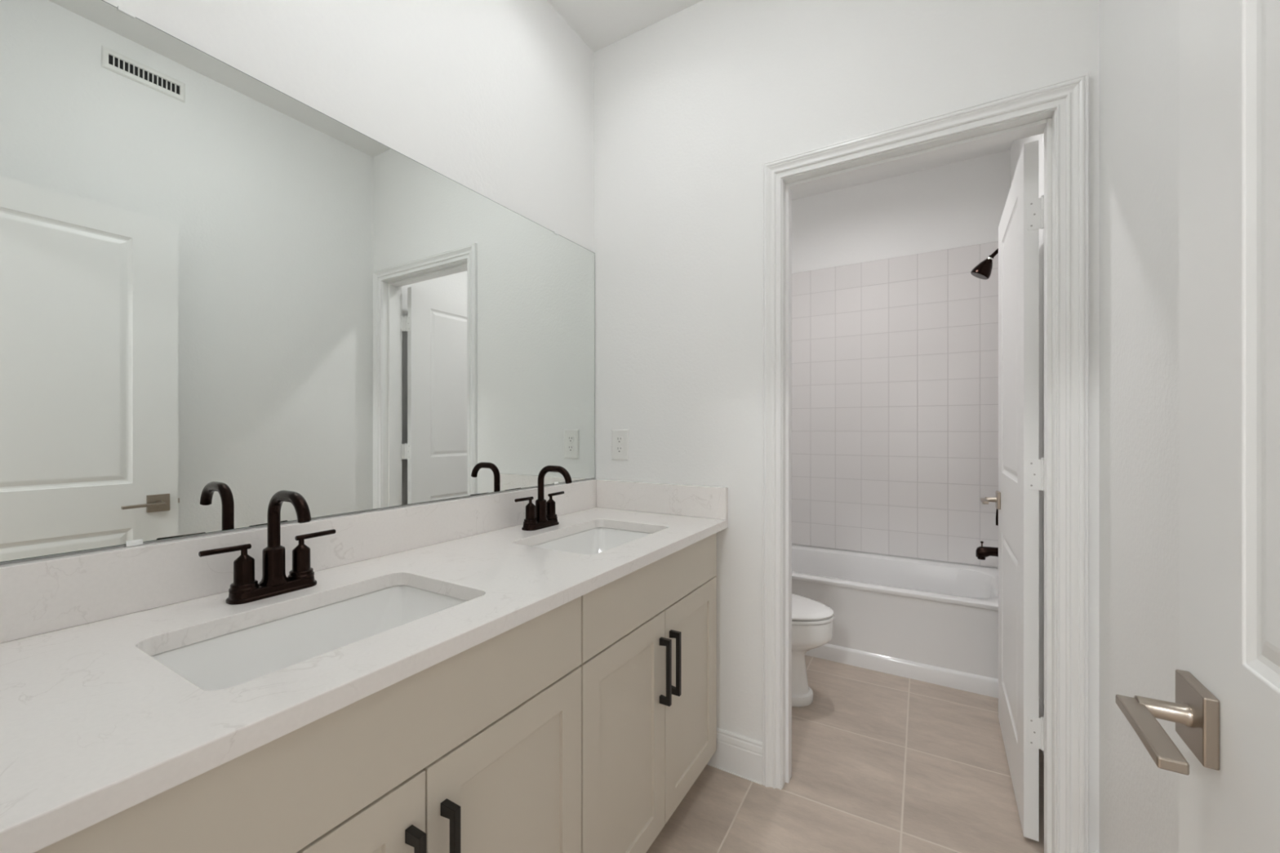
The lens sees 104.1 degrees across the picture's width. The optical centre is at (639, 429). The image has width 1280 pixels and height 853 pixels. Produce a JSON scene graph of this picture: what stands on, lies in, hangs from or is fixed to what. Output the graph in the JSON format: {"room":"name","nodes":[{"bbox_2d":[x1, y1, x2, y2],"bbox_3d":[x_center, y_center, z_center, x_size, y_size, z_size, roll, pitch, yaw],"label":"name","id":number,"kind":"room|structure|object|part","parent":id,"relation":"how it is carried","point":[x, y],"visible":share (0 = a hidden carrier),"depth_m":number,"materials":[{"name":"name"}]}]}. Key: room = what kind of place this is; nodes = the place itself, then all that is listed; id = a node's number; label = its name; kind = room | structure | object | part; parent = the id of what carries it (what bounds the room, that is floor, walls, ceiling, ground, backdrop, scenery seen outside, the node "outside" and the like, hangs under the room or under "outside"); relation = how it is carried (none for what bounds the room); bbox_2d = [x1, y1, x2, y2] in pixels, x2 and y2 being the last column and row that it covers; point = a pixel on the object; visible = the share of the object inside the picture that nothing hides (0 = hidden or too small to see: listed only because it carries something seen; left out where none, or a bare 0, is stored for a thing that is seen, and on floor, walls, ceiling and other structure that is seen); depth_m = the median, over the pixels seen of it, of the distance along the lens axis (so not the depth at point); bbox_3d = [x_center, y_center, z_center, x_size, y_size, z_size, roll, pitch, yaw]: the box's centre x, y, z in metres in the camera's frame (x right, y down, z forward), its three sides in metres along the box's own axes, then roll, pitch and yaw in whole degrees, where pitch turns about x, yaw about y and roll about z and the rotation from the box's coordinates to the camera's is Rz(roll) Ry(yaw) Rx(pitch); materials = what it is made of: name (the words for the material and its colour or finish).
{"room":"bathroom","nodes":[
{"label":"bathroom","id":0,"kind":"room"},
{"bbox_2d":[0,0,594,564],"bbox_3d":[-0.192,-0.180,2.190,0.120,2.773,3.608,0,0,31],"label":"wall","id":1,"kind":"structure","parent":0,"point":[495,98],"depth_m":1.45,"materials":[{"name":"white paint"}]},
{"bbox_2d":[0,0,595,562],"bbox_3d":[-0.621,-0.264,1.343,0.009,0.938,1.693,0,0,31],"label":"mirror","id":2,"kind":"object","parent":1,"relation":"attached to","point":[220,294],"visible":1,"depth_m":1.00,"materials":[{"name":"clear mirror"}]},
{"bbox_2d":[0,479,597,643],"bbox_3d":[-0.616,0.263,1.335,0.025,0.113,1.704,0,0,31],"label":"backsplash","id":3,"kind":"structure","parent":1,"relation":"attached to","point":[46,595],"depth_m":0.95,"materials":[{"name":"white stone"}]},
{"bbox_2d":[546,0,1013,199],"bbox_3d":[-0.305,-1.577,0.112,4.840,0.020,7.320,0,0,31],"label":"ceiling","id":4,"kind":"structure","parent":0,"point":[600,24],"depth_m":1.93,"materials":[{"name":"white paint"}]},
{"bbox_2d":[645,654,1044,852],"bbox_3d":[-0.305,1.231,0.112,4.840,0.050,7.320,0,0,31],"label":"floor","id":5,"kind":"structure","parent":0,"point":[882,762],"depth_m":1.69,"materials":[{"name":"beige tile"}]},
{"bbox_2d":[34,596,581,852],"bbox_3d":[-0.577,0.778,0.837,0.590,0.856,0.886,0,0,31],"label":"vanity cabinet","id":6,"kind":"object","parent":5,"relation":"on","point":[477,749],"visible":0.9,"depth_m":0.74,"materials":[{"name":"beige paint"}]},
{"bbox_3d":[-0.428,0.817,0.594,0.019,0.606,0.381,0,0,31],"label":"door","id":7,"kind":"part","parent":6,"relation":"part of","materials":[{"name":"beige paint"}]},
{"bbox_2d":[0,506,728,852],"bbox_3d":[-0.375,0.334,1.192,0.586,0.030,1.704,0,0,31],"label":"countertop","id":8,"kind":"structure","parent":6,"relation":"on","point":[94,727],"depth_m":0.67,"materials":[{"name":"white stone"}]},
{"bbox_2d":[198,490,335,604],"bbox_3d":[-0.708,0.218,0.980,0.177,0.202,0.176,0,0,-11],"label":"faucet","id":9,"kind":"object","parent":8,"relation":"on","point":[245,588],"visible":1,"depth_m":0.96,"materials":[{"name":"black metal"}]},
{"bbox_3d":[-0.756,0.220,0.912,0.010,0.011,0.076,0,0,31],"label":"lever","id":10,"kind":"part","parent":9,"relation":"part of","materials":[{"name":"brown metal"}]},
{"bbox_3d":[-0.742,0.261,0.936,0.045,0.078,0.045,0,0,31],"label":"handle","id":11,"kind":"part","parent":9,"relation":"part of","materials":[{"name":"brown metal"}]},
{"bbox_3d":[-0.717,0.309,0.978,0.053,0.020,0.149,0,0,31],"label":"plate","id":12,"kind":"part","parent":9,"relation":"part of","materials":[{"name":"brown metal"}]},
{"bbox_3d":[-0.717,0.264,0.978,0.049,0.072,0.049,0,0,31],"label":"spout","id":13,"kind":"part","parent":9,"relation":"part of","materials":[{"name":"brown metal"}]},
{"bbox_3d":[-0.667,0.176,0.948,0.137,0.118,0.021,0,0,31],"label":"spout","id":14,"kind":"part","parent":9,"relation":"part of","materials":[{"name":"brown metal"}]},
{"bbox_3d":[-0.692,0.261,1.020,0.045,0.078,0.045,0,0,31],"label":"handle","id":15,"kind":"part","parent":9,"relation":"part of","materials":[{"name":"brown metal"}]},
{"bbox_3d":[-0.677,0.220,1.044,0.010,0.011,0.076,0,0,31],"label":"lever","id":16,"kind":"part","parent":9,"relation":"part of","materials":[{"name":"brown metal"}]},
{"bbox_2d":[151,585,467,690],"bbox_3d":[-0.528,0.429,0.865,0.333,0.160,0.482,0,0,31],"label":"sink","id":17,"kind":"object","parent":8,"relation":"in","point":[233,659],"visible":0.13,"depth_m":0.94,"materials":[{"name":"white ceramic"}]},
{"bbox_2d":[514,465,572,530],"bbox_3d":[-0.317,0.218,1.641,0.177,0.202,0.176,0,0,-11],"label":"faucet","id":18,"kind":"object","parent":8,"relation":"on","point":[541,515],"visible":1,"depth_m":1.62,"materials":[{"name":"black metal"}]},
{"bbox_3d":[-0.365,0.220,1.573,0.010,0.011,0.076,0,0,31],"label":"lever","id":19,"kind":"part","parent":18,"relation":"part of","materials":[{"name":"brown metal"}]},
{"bbox_3d":[-0.350,0.261,1.597,0.045,0.078,0.045,0,0,31],"label":"handle","id":20,"kind":"part","parent":18,"relation":"part of","materials":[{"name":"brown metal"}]},
{"bbox_3d":[-0.325,0.309,1.639,0.053,0.020,0.149,0,0,31],"label":"plate","id":21,"kind":"part","parent":18,"relation":"part of","materials":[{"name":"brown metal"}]},
{"bbox_3d":[-0.325,0.264,1.639,0.049,0.072,0.049,0,0,31],"label":"spout","id":22,"kind":"part","parent":18,"relation":"part of","materials":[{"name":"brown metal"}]},
{"bbox_3d":[-0.300,0.261,1.681,0.045,0.078,0.045,0,0,31],"label":"handle","id":23,"kind":"part","parent":18,"relation":"part of","materials":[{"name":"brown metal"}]},
{"bbox_3d":[-0.275,0.176,1.609,0.137,0.118,0.021,0,0,31],"label":"spout","id":24,"kind":"part","parent":18,"relation":"part of","materials":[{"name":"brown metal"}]},
{"bbox_3d":[-0.286,0.220,1.705,0.010,0.011,0.076,0,0,31],"label":"lever","id":25,"kind":"part","parent":18,"relation":"part of","materials":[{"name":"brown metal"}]},
{"bbox_2d":[533,527,653,555],"bbox_3d":[-0.135,0.429,1.525,0.333,0.160,0.482,0,0,31],"label":"sink","id":26,"kind":"object","parent":8,"relation":"in","point":[596,540],"visible":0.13,"depth_m":1.72,"materials":[{"name":"white ceramic"}]},
{"bbox_3d":[-0.323,0.669,0.719,0.033,0.180,0.012,0,0,31],"label":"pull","id":27,"kind":"part","parent":6,"relation":"part of","materials":[{"name":"black metal"}]},
{"bbox_3d":[-0.292,0.669,0.771,0.033,0.180,0.012,0,0,31],"label":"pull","id":28,"kind":"part","parent":6,"relation":"part of","materials":[{"name":"black metal"}]},
{"bbox_3d":[-0.232,0.817,0.923,0.019,0.606,0.381,0,0,31],"label":"door","id":29,"kind":"part","parent":6,"relation":"part of","materials":[{"name":"beige paint"}]},
{"bbox_2d":[579,533,716,852],"bbox_3d":[-0.141,0.778,1.569,0.590,0.856,0.816,0,0,31],"label":"vanity cabinet","id":30,"kind":"object","parent":5,"relation":"on","point":[648,665],"visible":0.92,"depth_m":1.33,"materials":[{"name":"beige paint"}]},
{"bbox_3d":[-0.035,0.817,1.254,0.019,0.606,0.381,0,0,31],"label":"door","id":31,"kind":"part","parent":30,"relation":"part of","materials":[{"name":"beige paint"}]},
{"bbox_3d":[0.063,0.435,1.419,0.019,0.150,0.765,0,0,31],"label":"drawer","id":32,"kind":"part","parent":30,"relation":"part of","materials":[{"name":"beige paint"}]},
{"bbox_3d":[0.070,0.669,1.380,0.033,0.180,0.012,0,0,31],"label":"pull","id":33,"kind":"part","parent":30,"relation":"part of","materials":[{"name":"black metal"}]},
{"bbox_3d":[0.101,0.669,1.432,0.033,0.180,0.012,0,0,31],"label":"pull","id":34,"kind":"part","parent":30,"relation":"part of","materials":[{"name":"black metal"}]},
{"bbox_3d":[0.162,0.817,1.584,0.019,0.606,0.381,0,0,31],"label":"door","id":35,"kind":"part","parent":30,"relation":"part of","materials":[{"name":"beige paint"}]},
{"bbox_2d":[791,593,834,706],"bbox_3d":[0.482,0.831,2.372,0.832,0.750,0.460,0,0,31],"label":"toilet","id":36,"kind":"object","parent":5,"relation":"on","point":[812,620],"visible":0.27,"depth_m":2.16,"materials":[{"name":"white ceramic"}]},
{"bbox_3d":[0.574,0.794,2.318,0.613,0.023,0.372,0,0,31],"label":"lid","id":37,"kind":"part","parent":36,"relation":"part of","materials":[{"name":"white ceramic"}]},
{"bbox_3d":[0.580,0.816,2.314,0.606,0.015,0.374,0,0,31],"label":"seat","id":38,"kind":"part","parent":36,"relation":"part of","materials":[{"name":"white ceramic"}]},
{"bbox_2d":[791,544,998,697],"bbox_3d":[1.214,0.997,2.891,1.577,0.418,0.726,0,0,31],"label":"bathtub","id":39,"kind":"object","parent":5,"relation":"on","point":[934,622],"visible":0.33,"depth_m":2.50,"materials":[{"name":"white ceramic"}]},
{"bbox_2d":[594,0,1098,852],"bbox_3d":[0.517,-0.180,1.720,1.578,2.773,0.115,0,0,31],"label":"wall","id":40,"kind":"structure","parent":0,"point":[691,105],"depth_m":1.75,"materials":[{"name":"white paint"}]},
{"bbox_2d":[611,429,628,460],"bbox_3d":[-0.081,0.062,2.005,0.082,0.125,0.008,0,0,31],"label":"wall outlet","id":41,"kind":"object","parent":40,"relation":"attached to","point":[620,437],"visible":1,"depth_m":2.00,"materials":[{"name":"white plastic"}]},
{"bbox_2d":[615,436,622,443],"bbox_3d":[-0.082,0.043,2.002,0.034,0.027,0.002,0,0,31],"label":"socket","id":42,"kind":"object","parent":41,"relation":"attached to","point":[618,439],"depth_m":2.00,"materials":[{"name":"white plastic"}]},
{"bbox_2d":[615,446,622,453],"bbox_3d":[-0.082,0.082,2.002,0.034,0.027,0.002,0,0,31],"label":"socket","id":43,"kind":"object","parent":41,"relation":"attached to","point":[618,449],"depth_m":2.00,"materials":[{"name":"white plastic"}]},
{"bbox_2d":[596,479,728,519],"bbox_3d":[0.067,0.263,1.909,0.560,0.113,0.020,0,0,31],"label":"backsplash","id":44,"kind":"structure","parent":40,"relation":"attached to","point":[691,500],"depth_m":1.88,"materials":[{"name":"white stone"}]},
{"bbox_2d":[706,727,762,784],"bbox_3d":[0.324,1.139,1.757,0.218,0.135,0.018,0,0,31],"label":"baseboard","id":45,"kind":"structure","parent":40,"relation":"attached to","point":[736,754],"depth_m":1.74,"materials":[{"name":"white paint"}]},
{"bbox_2d":[762,73,1088,852],"bbox_3d":[0.814,0.151,1.544,0.842,2.110,0.155,0,0,31],"label":"door frame","id":46,"kind":"structure","parent":40,"relation":"attached to","point":[1059,111],"depth_m":1.36,"materials":[{"name":"white paint"}]},
{"bbox_2d":[980,140,1044,841],"bbox_3d":[1.315,0.178,1.749,0.166,2.032,0.753,0,0,31],"label":"door","id":47,"kind":"structure","parent":40,"relation":"in","point":[1020,468],"depth_m":1.53,"materials":[{"name":"white paint"}]},
{"bbox_3d":[1.381,0.287,2.003,0.020,0.012,0.122,0,0,31],"label":"lever","id":48,"kind":"part","parent":47,"relation":"part of","materials":[{"name":"silver metal"}]},
{"bbox_3d":[1.451,0.286,2.023,0.012,0.068,0.068,0,0,31],"label":"handle","id":49,"kind":"part","parent":47,"relation":"part of","materials":[{"name":"silver metal"}]},
{"bbox_2d":[791,150,1010,568],"bbox_3d":[1.430,-0.180,3.255,1.578,2.773,0.120,0,0,31],"label":"wall","id":50,"kind":"structure","parent":0,"point":[959,204],"depth_m":3.07,"materials":[{"name":"white paint"}]},
{"bbox_2d":[791,241,998,567],"bbox_3d":[1.397,-0.141,3.200,1.562,1.846,0.008,0,0,31],"label":"tiled wall","id":51,"kind":"structure","parent":50,"relation":"attached to","point":[895,361],"depth_m":3.08,"materials":[{"name":"white tile"}]},
{"bbox_2d":[1010,0,1178,852],"bbox_3d":[1.267,-0.180,1.322,0.120,2.773,3.608,0,0,31],"label":"wall","id":52,"kind":"structure","parent":0,"point":[1139,39],"depth_m":1.04,"materials":[{"name":"white paint"}]},
{"bbox_2d":[1039,696,1044,755],"bbox_3d":[1.464,1.139,1.783,0.014,0.135,0.922,0,0,31],"label":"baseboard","id":53,"kind":"structure","parent":52,"relation":"attached to","point":[1041,705],"depth_m":1.93,"materials":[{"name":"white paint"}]},
{"bbox_3d":[1.886,-0.141,2.486,0.008,1.846,0.733,0,0,31],"label":"tiled wall","id":54,"kind":"structure","parent":52,"relation":"attached to","visible":0},
{"bbox_2d":[970,248,998,279],"bbox_3d":[1.798,-0.866,2.537,0.196,0.196,0.089,0,0,31],"label":"shower","id":55,"kind":"object","parent":54,"relation":"attached to","point":[983,270],"visible":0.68,"depth_m":2.53,"materials":[{"name":"black metal"}]},
{"bbox_3d":[1.830,-0.905,2.518,0.115,0.077,0.019,0,0,31],"label":"shower arm","id":56,"kind":"part","parent":55,"relation":"part of","materials":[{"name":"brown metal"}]},
{"bbox_2d":[975,541,998,559],"bbox_3d":[1.808,0.620,2.532,0.174,0.092,0.060,0,0,31],"label":"tub spout","id":57,"kind":"object","parent":54,"relation":"attached to","point":[982,552],"visible":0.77,"depth_m":2.54,"materials":[{"name":"black metal"}]},
{"bbox_3d":[1.808,0.626,2.532,0.174,0.070,0.060,0,0,31],"label":"spout","id":58,"kind":"part","parent":57,"relation":"part of","materials":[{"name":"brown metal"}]},
{"bbox_2d":[995,508,998,525],"bbox_3d":[1.843,0.398,2.510,0.090,0.177,0.164,0,0,31],"label":"shower valve","id":59,"kind":"object","parent":54,"relation":"attached to","point":[997,509],"visible":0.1,"depth_m":2.52,"materials":[{"name":"black metal"}]},
{"bbox_3d":[-0.314,-0.180,0.097,4.600,2.773,0.115,0,0,31],"label":"wall","id":60,"kind":"structure","parent":0,"visible":0},
{"bbox_2d":[1115,0,1279,852],"bbox_3d":[0.417,0.178,0.212,0.166,2.033,0.805,0,0,31],"label":"door","id":61,"kind":"structure","parent":60,"relation":"in","point":[1225,712],"depth_m":0.46,"materials":[{"name":"white paint"}]},
{"bbox_3d":[0.497,0.293,0.488,0.020,0.012,0.122,0,0,31],"label":"lever","id":62,"kind":"part","parent":61,"relation":"part of","materials":[{"name":"silver metal"}]},
{"bbox_3d":[0.567,0.293,0.509,0.012,0.068,0.068,0,0,31],"label":"handle","id":63,"kind":"part","parent":61,"relation":"part of","materials":[{"name":"silver metal"}]}
]}

